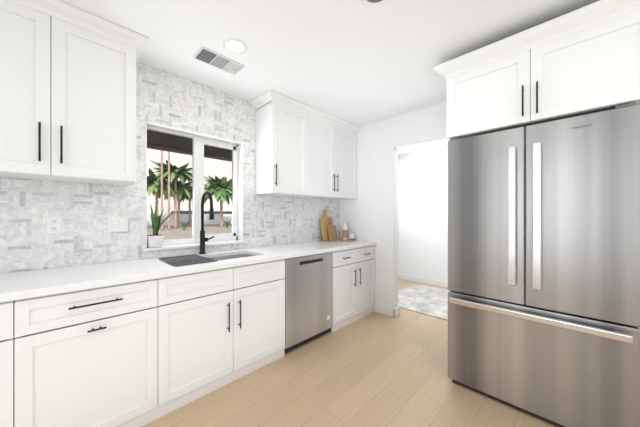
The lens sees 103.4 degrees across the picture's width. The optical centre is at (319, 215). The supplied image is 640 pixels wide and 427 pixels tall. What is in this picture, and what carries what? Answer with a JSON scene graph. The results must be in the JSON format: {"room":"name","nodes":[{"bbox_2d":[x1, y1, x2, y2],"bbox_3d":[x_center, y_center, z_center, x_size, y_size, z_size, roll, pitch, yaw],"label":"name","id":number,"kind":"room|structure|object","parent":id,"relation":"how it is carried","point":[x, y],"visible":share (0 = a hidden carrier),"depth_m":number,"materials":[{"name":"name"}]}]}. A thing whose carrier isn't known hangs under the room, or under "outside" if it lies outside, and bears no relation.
{"room":"kitchen","nodes":[
{"label":"kitchen","id":0,"kind":"room"},
{"bbox_2d":[0,62,398,273],"bbox_3d":[-0.811,0.025,2.761,0.200,2.470,6.860,0,0,45],"label":"wall","id":1,"kind":"structure","parent":0,"point":[165,98],"depth_m":2.00,"materials":[{"name":"white tile"}]},
{"bbox_2d":[46,216,61,233],"bbox_3d":[-1.747,0.064,1.661,0.008,0.116,0.071,0,0,45],"label":"outlet","id":2,"kind":"object","parent":1,"relation":"attached to","point":[53,223],"visible":1,"depth_m":1.66,"materials":[{"name":"white plastic"}]},
{"bbox_2d":[0,0,149,185],"bbox_3d":[-1.738,-0.718,1.406,0.374,0.981,1.262,0,0,45],"label":"upper cabinet","id":3,"kind":"object","parent":1,"relation":"attached to","point":[68,72],"visible":1,"depth_m":1.49,"materials":[{"name":"white wood"}]},
{"bbox_2d":[108,216,127,231],"bbox_3d":[-1.513,0.065,1.895,0.012,0.116,0.116,0,0,45],"label":"switch plate","id":4,"kind":"object","parent":1,"relation":"attached to","point":[115,223],"visible":1,"depth_m":1.89,"materials":[{"name":"white plastic"}]},
{"bbox_2d":[142,121,246,251],"bbox_3d":[-1.136,-0.236,2.365,0.181,1.039,0.906,0,0,45],"label":"window","id":5,"kind":"structure","parent":1,"relation":"in","point":[199,140],"depth_m":2.42,"materials":[{"name":"white paint"}]},
{"bbox_2d":[147,203,180,247],"bbox_3d":[-1.308,0.081,2.143,0.148,0.365,0.262,0,0,45],"label":"potted plant","id":6,"kind":"object","parent":5,"relation":"on","point":[155,240],"visible":0.99,"depth_m":2.08,"materials":[{"name":"green plant"}]},
{"bbox_2d":[296,217,299,225],"bbox_3d":[-0.272,0.080,3.158,0.008,0.116,0.071,0,0,45],"label":"outlet","id":7,"kind":"object","parent":1,"relation":"attached to","point":[297,218],"visible":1,"depth_m":3.15,"materials":[{"name":"white plastic"}]},
{"bbox_2d":[250,89,360,199],"bbox_3d":[-0.091,-0.718,3.078,0.374,0.981,1.472,0,0,45],"label":"upper cabinet","id":8,"kind":"object","parent":1,"relation":"attached to","point":[302,150],"visible":1,"depth_m":2.81,"materials":[{"name":"white wood"}]},
{"bbox_2d":[60,0,599,154],"bbox_3d":[0.970,-1.235,1.006,5.200,0.050,6.860,0,0,45],"label":"ceiling","id":9,"kind":"structure","parent":0,"point":[360,63],"depth_m":1.74,"materials":[{"name":"white paint"}]},
{"bbox_2d":[194,46,244,74],"bbox_3d":[-0.786,-1.205,1.988,0.176,0.010,0.335,0,0,45],"label":"ceiling vent","id":10,"kind":"object","parent":9,"relation":"in","point":[205,55],"depth_m":1.97,"materials":[{"name":"white metal"}]},
{"bbox_2d":[223,38,246,53],"bbox_3d":[-0.606,-1.208,1.808,0.168,0.004,0.168,0,0,45],"label":"recessed light","id":11,"kind":"object","parent":9,"relation":"in","point":[233,45],"visible":1,"depth_m":1.79,"materials":[{"name":"white paint"}]},
{"bbox_2d":[142,279,557,426],"bbox_3d":[0.970,1.290,1.006,5.200,0.060,6.860,0,0,45],"label":"floor","id":12,"kind":"structure","parent":0,"point":[377,369],"depth_m":1.82,"materials":[{"name":"brown wood"}]},
{"bbox_2d":[0,300,14,426],"bbox_3d":[-1.803,0.822,1.151,0.640,0.875,0.574,0,0,45],"label":"base cabinet","id":13,"kind":"object","parent":12,"relation":"on","point":[7,338],"visible":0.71,"depth_m":1.14,"materials":[{"name":"white wood"}]},
{"bbox_2d":[0,239,376,302],"bbox_3d":[-0.752,0.365,2.224,0.632,0.038,3.618,0,0,45],"label":"countertop","id":14,"kind":"structure","parent":13,"relation":"on","point":[42,282],"depth_m":1.62,"materials":[{"name":"white stone"}]},
{"bbox_2d":[199,191,213,253],"bbox_3d":[-0.975,0.068,2.218,0.253,0.555,0.097,0,0,45],"label":"faucet","id":15,"kind":"object","parent":14,"relation":"on","point":[203,239],"visible":1,"depth_m":2.25,"materials":[{"name":"black metal"}]},
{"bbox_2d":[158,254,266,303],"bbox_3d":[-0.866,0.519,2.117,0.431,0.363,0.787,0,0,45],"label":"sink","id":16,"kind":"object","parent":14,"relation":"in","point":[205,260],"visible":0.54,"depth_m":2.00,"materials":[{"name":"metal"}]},
{"bbox_2d":[320,209,337,240],"bbox_3d":[0.115,0.127,3.441,0.150,0.438,0.235,0,0,45],"label":"cutting boards","id":17,"kind":"object","parent":14,"relation":"on","point":[329,233],"visible":0.99,"depth_m":3.42,"materials":[{"name":"brown wood"}]},
{"bbox_2d":[339,221,355,240],"bbox_3d":[0.379,0.210,3.477,0.224,0.270,0.224,0,0,45],"label":"soap tray","id":18,"kind":"object","parent":14,"relation":"on","point":[345,227],"depth_m":3.45,"materials":[{"name":"brown wood"}]},
{"bbox_2d":[14,279,157,426],"bbox_3d":[-1.402,0.822,1.558,0.640,0.875,0.568,0,0,45],"label":"base cabinet","id":19,"kind":"object","parent":12,"relation":"on","point":[88,357],"visible":0.94,"depth_m":1.33,"materials":[{"name":"white wood"}]},
{"bbox_2d":[157,254,284,418],"bbox_3d":[-0.859,0.822,2.109,0.640,0.875,0.981,0,0,45],"label":"base cabinet","id":20,"kind":"object","parent":12,"relation":"on","point":[208,343],"visible":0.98,"depth_m":1.82,"materials":[{"name":"white wood"}]},
{"bbox_2d":[284,252,332,353],"bbox_3d":[-0.292,0.824,2.691,0.597,0.870,0.634,0,0,45],"label":"dishwasher","id":21,"kind":"object","parent":12,"relation":"on","point":[308,279],"visible":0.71,"depth_m":2.45,"materials":[{"name":"silver metal"}]},
{"bbox_2d":[331,245,374,331],"bbox_3d":[0.228,0.822,3.213,0.640,0.875,0.833,0,0,45],"label":"base cabinet","id":22,"kind":"object","parent":12,"relation":"on","point":[353,269],"visible":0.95,"depth_m":2.97,"materials":[{"name":"white wood"}]},
{"bbox_2d":[398,284,449,319],"bbox_3d":[2.076,1.254,3.397,2.180,0.010,1.300,0,0,45],"label":"rug","id":23,"kind":"object","parent":12,"relation":"on","point":[431,301],"visible":0.24,"depth_m":3.71,"materials":[{"name":"fabric"}]},
{"bbox_2d":[448,102,639,426],"bbox_3d":[1.547,0.340,1.853,0.912,1.838,0.854,0,0,45],"label":"refrigerator","id":24,"kind":"object","parent":12,"relation":"on","point":[544,218],"visible":1,"depth_m":1.50,"materials":[{"name":"silver metal"}]},
{"bbox_2d":[434,0,639,139],"bbox_3d":[1.552,-0.857,1.869,1.055,0.542,0.888,0,0,45],"label":"upper cabinet","id":25,"kind":"object","parent":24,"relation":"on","point":[584,60],"visible":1,"depth_m":1.51,"materials":[{"name":"white wood"}]},
{"bbox_2d":[367,0,381,2],"bbox_3d":[0.304,-1.200,1.353,0.142,0.020,0.142,0,0,45],"label":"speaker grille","id":26,"kind":"object","parent":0,"point":[372,1],"depth_m":1.41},
{"bbox_2d":[399,146,447,281],"bbox_3d":[3.335,0.025,3.407,5.200,2.470,0.120,0,0,45],"label":"wall","id":27,"kind":"structure","parent":0,"point":[423,175],"depth_m":4.71,"materials":[{"name":"white paint"}]},
{"bbox_2d":[340,102,639,327],"bbox_3d":[2.113,0.025,2.024,5.000,2.470,0.115,0,0,45],"label":"wall","id":28,"kind":"structure","parent":0,"point":[378,144],"depth_m":3.22,"materials":[{"name":"white paint"}]},
{"bbox_2d":[374,274,447,317],"bbox_3d":[2.714,1.210,2.634,5.000,0.100,1.853,0,0,45],"label":"baseboard","id":29,"kind":"structure","parent":28,"relation":"attached to","point":[390,312],"depth_m":4.47,"materials":[{"name":"white paint"}]},
{"label":"outside","id":30,"kind":"structure","parent":0,"visible":0},
{"bbox_2d":[147,224,232,245],"bbox_3d":[-21.315,1.460,46.082,89.780,0.200,150.000,0,0,45],"label":"terrain","id":31,"kind":"structure","parent":30,"point":[179,233],"depth_m":21.36,"materials":[{"name":"beige sand"}]},
{"bbox_2d":[161,151,162,229],"bbox_3d":[-14.314,-4.556,22.936,3.200,11.832,3.291,0,0,28],"label":"palm tree","id":32,"kind":"object","parent":31,"relation":"on","point":[161,151],"visible":0.11,"depth_m":22.97,"materials":[{"name":"brown plant"}]},
{"bbox_2d":[147,168,182,215],"bbox_3d":[-16.374,-1.483,25.362,4.709,5.685,4.717,0,0,1],"label":"palm tree","id":33,"kind":"object","parent":31,"relation":"on","point":[150,189],"visible":0.61,"depth_m":24.40,"materials":[{"name":"green plant"}]},
{"bbox_2d":[168,152,169,229],"bbox_3d":[-13.935,-5.029,23.390,3.359,12.776,3.239,0,0,-17],"label":"palm tree","id":34,"kind":"object","parent":31,"relation":"on","point":[168,152],"visible":0.12,"depth_m":23.36,"materials":[{"name":"brown plant"}]},
{"bbox_2d":[150,160,191,228],"bbox_3d":[-14.693,-1.981,25.672,4.407,6.682,4.618,0,0,45],"label":"palm tree","id":35,"kind":"object","parent":31,"relation":"on","point":[181,172],"visible":0.84,"depth_m":24.95,"materials":[{"name":"green plant"}]},
{"bbox_2d":[153,177,191,227],"bbox_3d":[-15.448,-1.399,27.643,4.674,5.518,4.795,0,0,45],"label":"palm tree","id":36,"kind":"object","parent":31,"relation":"on","point":[186,187],"visible":0.62,"depth_m":27.11,"materials":[{"name":"green plant"}]},
{"bbox_2d":[177,191,191,225],"bbox_3d":[-16.041,-1.257,31.290,4.226,5.234,4.161,0,0,45],"label":"palm tree","id":37,"kind":"object","parent":31,"relation":"on","point":[182,199],"visible":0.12,"depth_m":31.14,"materials":[{"name":"green plant"}]},
{"bbox_2d":[147,148,231,213],"bbox_3d":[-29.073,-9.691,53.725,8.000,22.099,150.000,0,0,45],"label":"neighbouring house","id":38,"kind":"structure","parent":31,"relation":"on","point":[212,167],"depth_m":50.34,"materials":[{"name":"white paint"}]},
{"bbox_2d":[147,214,231,225],"bbox_3d":[-11.423,0.569,43.355,0.300,1.579,120.000,0,0,45],"label":"enclosure","id":39,"kind":"object","parent":31,"relation":"on","point":[183,217],"depth_m":36.11,"materials":[{"name":"paint"}]},
{"bbox_2d":[147,130,231,161],"bbox_3d":[-1.337,0.059,3.939,2.197,2.599,10.000,0,0,45],"label":"patio cover","id":40,"kind":"object","parent":31,"relation":"on","point":[156,140],"visible":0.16,"depth_m":4.06,"materials":[{"name":"brown wood"}]},
{"bbox_2d":[171,211,231,213],"bbox_3d":[-13.621,0.334,44.117,1.500,2.049,22.000,0,0,45],"label":"hedge","id":41,"kind":"object","parent":31,"relation":"on","point":[181,212],"visible":0.12,"depth_m":39.32,"materials":[{"name":"green plant"}]},
{"bbox_2d":[179,219,231,229],"bbox_3d":[-11.288,0.840,25.445,1.500,1.040,5.797,0,0,31],"label":"bush","id":42,"kind":"object","parent":31,"relation":"on","point":[183,224],"visible":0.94,"depth_m":23.76,"materials":[{"name":"green plant"}]},
{"bbox_2d":[204,177,231,226],"bbox_3d":[-11.672,-1.461,30.063,5.412,5.641,5.226,0,0,45],"label":"palm tree","id":43,"kind":"object","parent":31,"relation":"on","point":[222,192],"visible":0.76,"depth_m":29.00,"materials":[{"name":"green plant"}]},
{"bbox_2d":[204,175,231,198],"bbox_3d":[-12.934,-1.856,33.062,4.677,6.431,4.894,0,0,45],"label":"palm tree","id":44,"kind":"object","parent":31,"relation":"on","point":[216,180],"visible":0.12,"depth_m":31.79,"materials":[{"name":"green plant"}]}
]}

